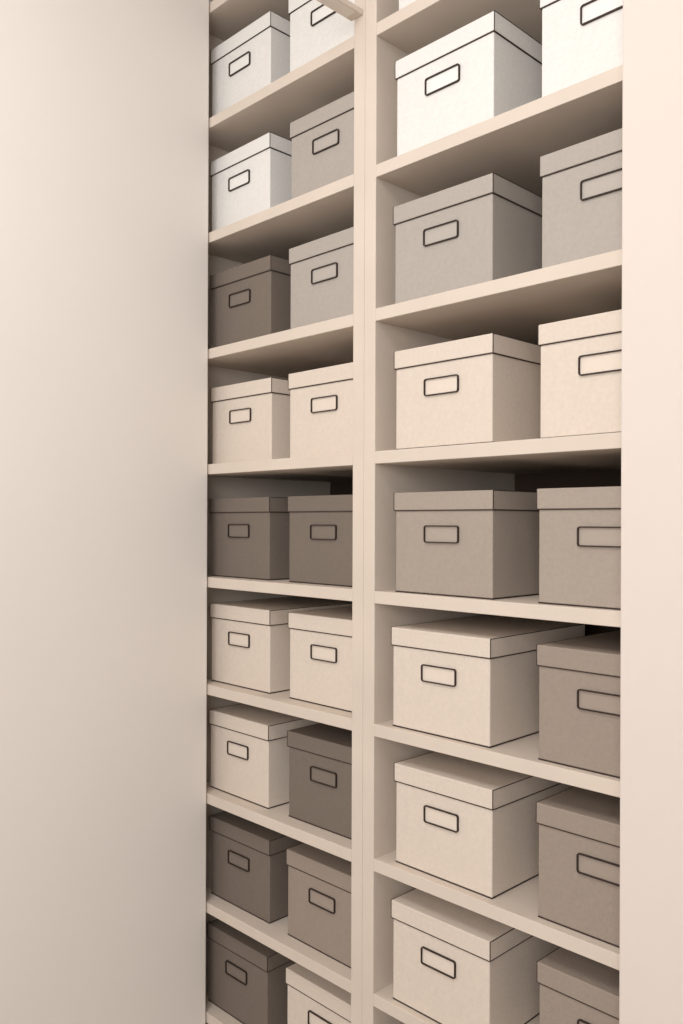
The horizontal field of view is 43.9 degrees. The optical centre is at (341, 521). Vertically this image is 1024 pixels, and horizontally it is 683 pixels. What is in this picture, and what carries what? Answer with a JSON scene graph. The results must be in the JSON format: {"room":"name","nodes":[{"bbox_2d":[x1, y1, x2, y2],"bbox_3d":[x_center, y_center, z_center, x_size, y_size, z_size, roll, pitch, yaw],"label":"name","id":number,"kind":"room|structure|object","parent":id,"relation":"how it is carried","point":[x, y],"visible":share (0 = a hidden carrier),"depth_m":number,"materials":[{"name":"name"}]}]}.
{"room":"storage room","nodes":[
{"label":"storage room","id":0,"kind":"room"},
{"bbox_2d":[0,0,208,1023],"bbox_3d":[-1.809,0.045,0.962,3.776,2.997,0.350,0,0,-45],"label":"wall","id":1,"kind":"structure","parent":0,"point":[104,104],"depth_m":1.96,"materials":[{"name":"paint"}]},
{"bbox_2d":[619,0,682,1023],"bbox_3d":[1.325,0.056,0.443,0.040,2.997,2.500,0,0,-45],"label":"wall","id":2,"kind":"structure","parent":0,"point":[651,684],"depth_m":1.28,"materials":[{"name":"beige paint"}]},
{"bbox_3d":[-0.236,1.574,-0.136,4.480,0.050,4.130,0,0,-45],"label":"floor","id":3,"kind":"structure","parent":0,"visible":0},
{"bbox_2d":[205,0,365,1023],"bbox_3d":[-0.091,0.111,2.107,0.770,2.877,0.662,0,0,-45],"label":"shelving unit","id":4,"kind":"object","parent":3,"relation":"on","point":[337,206],"visible":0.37,"depth_m":2.02,"materials":[{"name":"laminate"}]},
{"bbox_2d":[210,497,289,579],"bbox_3d":[-0.138,0.040,2.258,0.346,0.202,0.246,0,0,-44],"label":"storage box","id":5,"kind":"object","parent":4,"relation":"in","point":[251,536],"visible":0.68,"depth_m":2.10,"materials":[{"name":"cardboard"}]},
{"bbox_2d":[210,10,289,115],"bbox_3d":[-0.135,-1.135,2.255,0.346,0.202,0.246,0,0,-45],"label":"storage box","id":6,"kind":"object","parent":4,"relation":"in","point":[256,56],"visible":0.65,"depth_m":2.11,"materials":[{"name":"cardboard"}]},
{"bbox_2d":[211,377,289,463],"bbox_3d":[-0.134,-0.249,2.255,0.346,0.202,0.246,0,0,-45],"label":"storage box","id":7,"kind":"object","parent":4,"relation":"in","point":[251,419],"visible":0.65,"depth_m":2.10,"materials":[{"name":"cardboard"}]},
{"bbox_2d":[210,255,290,347],"bbox_3d":[-0.135,-0.544,2.253,0.346,0.202,0.246,0,0,-45],"label":"storage box","id":8,"kind":"object","parent":4,"relation":"in","point":[250,300],"visible":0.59,"depth_m":2.10,"materials":[{"name":"cardboard"}]},
{"bbox_2d":[210,132,291,230],"bbox_3d":[-0.136,-0.841,2.255,0.346,0.202,0.246,0,0,-44],"label":"storage box","id":9,"kind":"object","parent":4,"relation":"in","point":[253,178],"visible":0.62,"depth_m":2.10,"materials":[{"name":"cardboard"}]},
{"bbox_2d":[207,919,295,1023],"bbox_3d":[-0.144,1.153,2.257,0.346,0.202,0.246,0,0,-45],"label":"storage box","id":10,"kind":"object","parent":4,"relation":"in","point":[247,976],"visible":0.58,"depth_m":2.11,"materials":[{"name":"cardboard"}]},
{"bbox_2d":[209,811,302,923],"bbox_3d":[-0.138,0.873,2.258,0.346,0.202,0.246,0,0,-45],"label":"storage box","id":11,"kind":"object","parent":4,"relation":"in","point":[249,868],"visible":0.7,"depth_m":2.11,"materials":[{"name":"cardboard"}]},
{"bbox_2d":[209,703,318,808],"bbox_3d":[-0.139,0.594,2.256,0.346,0.202,0.246,0,0,-44],"label":"storage box","id":12,"kind":"object","parent":4,"relation":"in","point":[250,750],"visible":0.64,"depth_m":2.12,"materials":[{"name":"cardboard"}]},
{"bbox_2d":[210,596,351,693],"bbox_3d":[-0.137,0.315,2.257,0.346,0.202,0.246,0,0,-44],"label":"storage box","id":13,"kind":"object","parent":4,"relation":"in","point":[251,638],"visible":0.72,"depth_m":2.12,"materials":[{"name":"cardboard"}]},
{"bbox_2d":[285,963,350,1023],"bbox_3d":[0.076,1.154,2.034,0.346,0.202,0.246,0,0,-44],"label":"storage box","id":14,"kind":"object","parent":4,"relation":"in","point":[312,999],"visible":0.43,"depth_m":1.94,"materials":[{"name":"cardboard"}]},
{"bbox_2d":[286,843,350,967],"bbox_3d":[0.078,0.873,2.034,0.346,0.202,0.246,0,0,-44],"label":"storage box","id":15,"kind":"object","parent":4,"relation":"in","point":[319,881],"visible":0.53,"depth_m":1.93,"materials":[{"name":"cardboard"}]},
{"bbox_2d":[287,723,351,839],"bbox_3d":[0.080,0.595,2.038,0.246,0.202,0.346,0,0,45],"label":"storage box","id":16,"kind":"object","parent":4,"relation":"in","point":[320,754],"visible":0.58,"depth_m":1.93,"materials":[{"name":"cardboard"}]},
{"bbox_2d":[288,607,351,711],"bbox_3d":[0.082,0.316,2.037,0.346,0.202,0.246,0,0,-44],"label":"storage box","id":17,"kind":"object","parent":4,"relation":"in","point":[320,640],"visible":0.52,"depth_m":1.93,"materials":[{"name":"cardboard"}]},
{"bbox_2d":[287,495,352,586],"bbox_3d":[0.081,0.041,2.035,0.346,0.202,0.246,0,0,-44],"label":"storage box","id":18,"kind":"object","parent":4,"relation":"in","point":[321,527],"visible":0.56,"depth_m":1.92,"materials":[{"name":"cardboard"}]},
{"bbox_2d":[288,362,352,457],"bbox_3d":[0.082,-0.248,2.035,0.346,0.202,0.246,0,0,-45],"label":"storage box","id":19,"kind":"object","parent":4,"relation":"in","point":[321,399],"visible":0.49,"depth_m":1.92,"materials":[{"name":"cardboard"}]},
{"bbox_2d":[288,227,353,328],"bbox_3d":[0.083,-0.543,2.035,0.346,0.202,0.246,0,0,-44],"label":"storage box","id":20,"kind":"object","parent":4,"relation":"in","point":[322,269],"visible":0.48,"depth_m":1.92,"materials":[{"name":"cardboard"}]},
{"bbox_2d":[288,0,353,71],"bbox_3d":[0.082,-1.134,2.035,0.346,0.202,0.246,0,0,-45],"label":"storage box","id":21,"kind":"object","parent":4,"relation":"in","point":[315,28],"visible":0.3,"depth_m":1.94,"materials":[{"name":"cardboard"}]},
{"bbox_2d":[289,92,353,198],"bbox_3d":[0.085,-0.841,2.037,0.346,0.202,0.246,0,0,-45],"label":"storage box","id":22,"kind":"object","parent":4,"relation":"in","point":[322,139],"visible":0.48,"depth_m":1.92,"materials":[{"name":"cardboard"}]},
{"bbox_2d":[362,0,622,1023],"bbox_3d":[0.477,0.113,1.709,0.520,2.877,0.701,0,0,-45],"label":"shelving unit","id":23,"kind":"object","parent":3,"relation":"on","point":[510,144],"visible":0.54,"depth_m":1.73,"materials":[{"name":"laminate"}]},
{"bbox_2d":[399,0,415,9],"bbox_3d":[0.321,-1.133,1.769,0.346,0.202,0.246,0,0,-45],"label":"storage box","id":24,"kind":"object","parent":23,"relation":"in","point":[402,3],"visible":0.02,"depth_m":1.72,"materials":[{"name":"cardboard"}]},
{"bbox_2d":[394,490,538,599],"bbox_3d":[0.315,0.042,1.765,0.346,0.202,0.246,0,0,-45],"label":"storage box","id":25,"kind":"object","parent":23,"relation":"in","point":[481,544],"visible":0.84,"depth_m":1.63,"materials":[{"name":"cardboard"}]},
{"bbox_2d":[394,333,540,449],"bbox_3d":[0.316,-0.247,1.768,0.346,0.202,0.246,0,0,-44],"label":"storage box","id":26,"kind":"object","parent":23,"relation":"in","point":[486,388],"visible":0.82,"depth_m":1.63,"materials":[{"name":"cardboard"}]},
{"bbox_2d":[393,172,541,303],"bbox_3d":[0.313,-0.542,1.768,0.246,0.202,0.346,0,0,45],"label":"storage box","id":27,"kind":"object","parent":23,"relation":"in","point":[488,227],"visible":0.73,"depth_m":1.63,"materials":[{"name":"cardboard"}]},
{"bbox_2d":[395,10,541,155],"bbox_3d":[0.317,-0.840,1.766,0.346,0.202,0.246,0,0,-44],"label":"storage box","id":28,"kind":"object","parent":23,"relation":"in","point":[488,67],"visible":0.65,"depth_m":1.63,"materials":[{"name":"cardboard"}]},
{"bbox_2d":[391,888,559,1023],"bbox_3d":[0.309,0.874,1.767,0.346,0.202,0.246,0,0,-44],"label":"storage box","id":29,"kind":"object","parent":23,"relation":"in","point":[453,963],"visible":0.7,"depth_m":1.64,"materials":[{"name":"cardboard"}]},
{"bbox_2d":[394,751,572,898],"bbox_3d":[0.316,0.595,1.769,0.346,0.202,0.246,0,0,-44],"label":"storage box","id":30,"kind":"object","parent":23,"relation":"in","point":[470,825],"visible":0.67,"depth_m":1.64,"materials":[{"name":"cardboard"}]},
{"bbox_2d":[391,615,584,747],"bbox_3d":[0.309,0.317,1.770,0.346,0.202,0.246,0,0,-45],"label":"storage box","id":31,"kind":"object","parent":23,"relation":"in","point":[474,680],"visible":0.88,"depth_m":1.65,"materials":[{"name":"cardboard"}]},
{"bbox_2d":[536,947,618,1023],"bbox_3d":[0.552,0.875,1.523,0.346,0.202,0.246,0,0,-44],"label":"storage box","id":32,"kind":"object","parent":23,"relation":"in","point":[575,988],"visible":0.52,"depth_m":1.45,"materials":[{"name":"cardboard"}]},
{"bbox_2d":[536,786,619,947],"bbox_3d":[0.551,0.596,1.530,0.346,0.202,0.246,0,0,-45],"label":"storage box","id":33,"kind":"object","parent":23,"relation":"in","point":[579,828],"visible":0.45,"depth_m":1.45,"materials":[{"name":"cardboard"}]},
{"bbox_2d":[536,630,620,777],"bbox_3d":[0.551,0.318,1.525,0.346,0.202,0.246,0,0,-44],"label":"storage box","id":34,"kind":"object","parent":23,"relation":"in","point":[580,677],"visible":0.48,"depth_m":1.44,"materials":[{"name":"cardboard"}]},
{"bbox_2d":[536,486,620,609],"bbox_3d":[0.552,0.043,1.528,0.346,0.202,0.246,0,0,-44],"label":"storage box","id":35,"kind":"object","parent":23,"relation":"in","point":[580,527],"visible":0.46,"depth_m":1.44,"materials":[{"name":"cardboard"}]},
{"bbox_2d":[538,309,621,437],"bbox_3d":[0.555,-0.246,1.528,0.346,0.202,0.246,0,0,-44],"label":"storage box","id":36,"kind":"object","parent":23,"relation":"in","point":[581,357],"visible":0.41,"depth_m":1.44,"materials":[{"name":"cardboard"}]},
{"bbox_2d":[539,128,621,267],"bbox_3d":[0.557,-0.541,1.525,0.346,0.202,0.246,0,0,-44],"label":"storage box","id":37,"kind":"object","parent":23,"relation":"in","point":[582,182],"visible":0.4,"depth_m":1.43,"materials":[{"name":"cardboard"}]},
{"bbox_2d":[539,0,622,96],"bbox_3d":[0.556,-0.839,1.528,0.346,0.202,0.246,0,0,-45],"label":"storage box","id":38,"kind":"object","parent":23,"relation":"in","point":[582,40],"visible":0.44,"depth_m":1.44,"materials":[{"name":"cardboard"}]}
]}

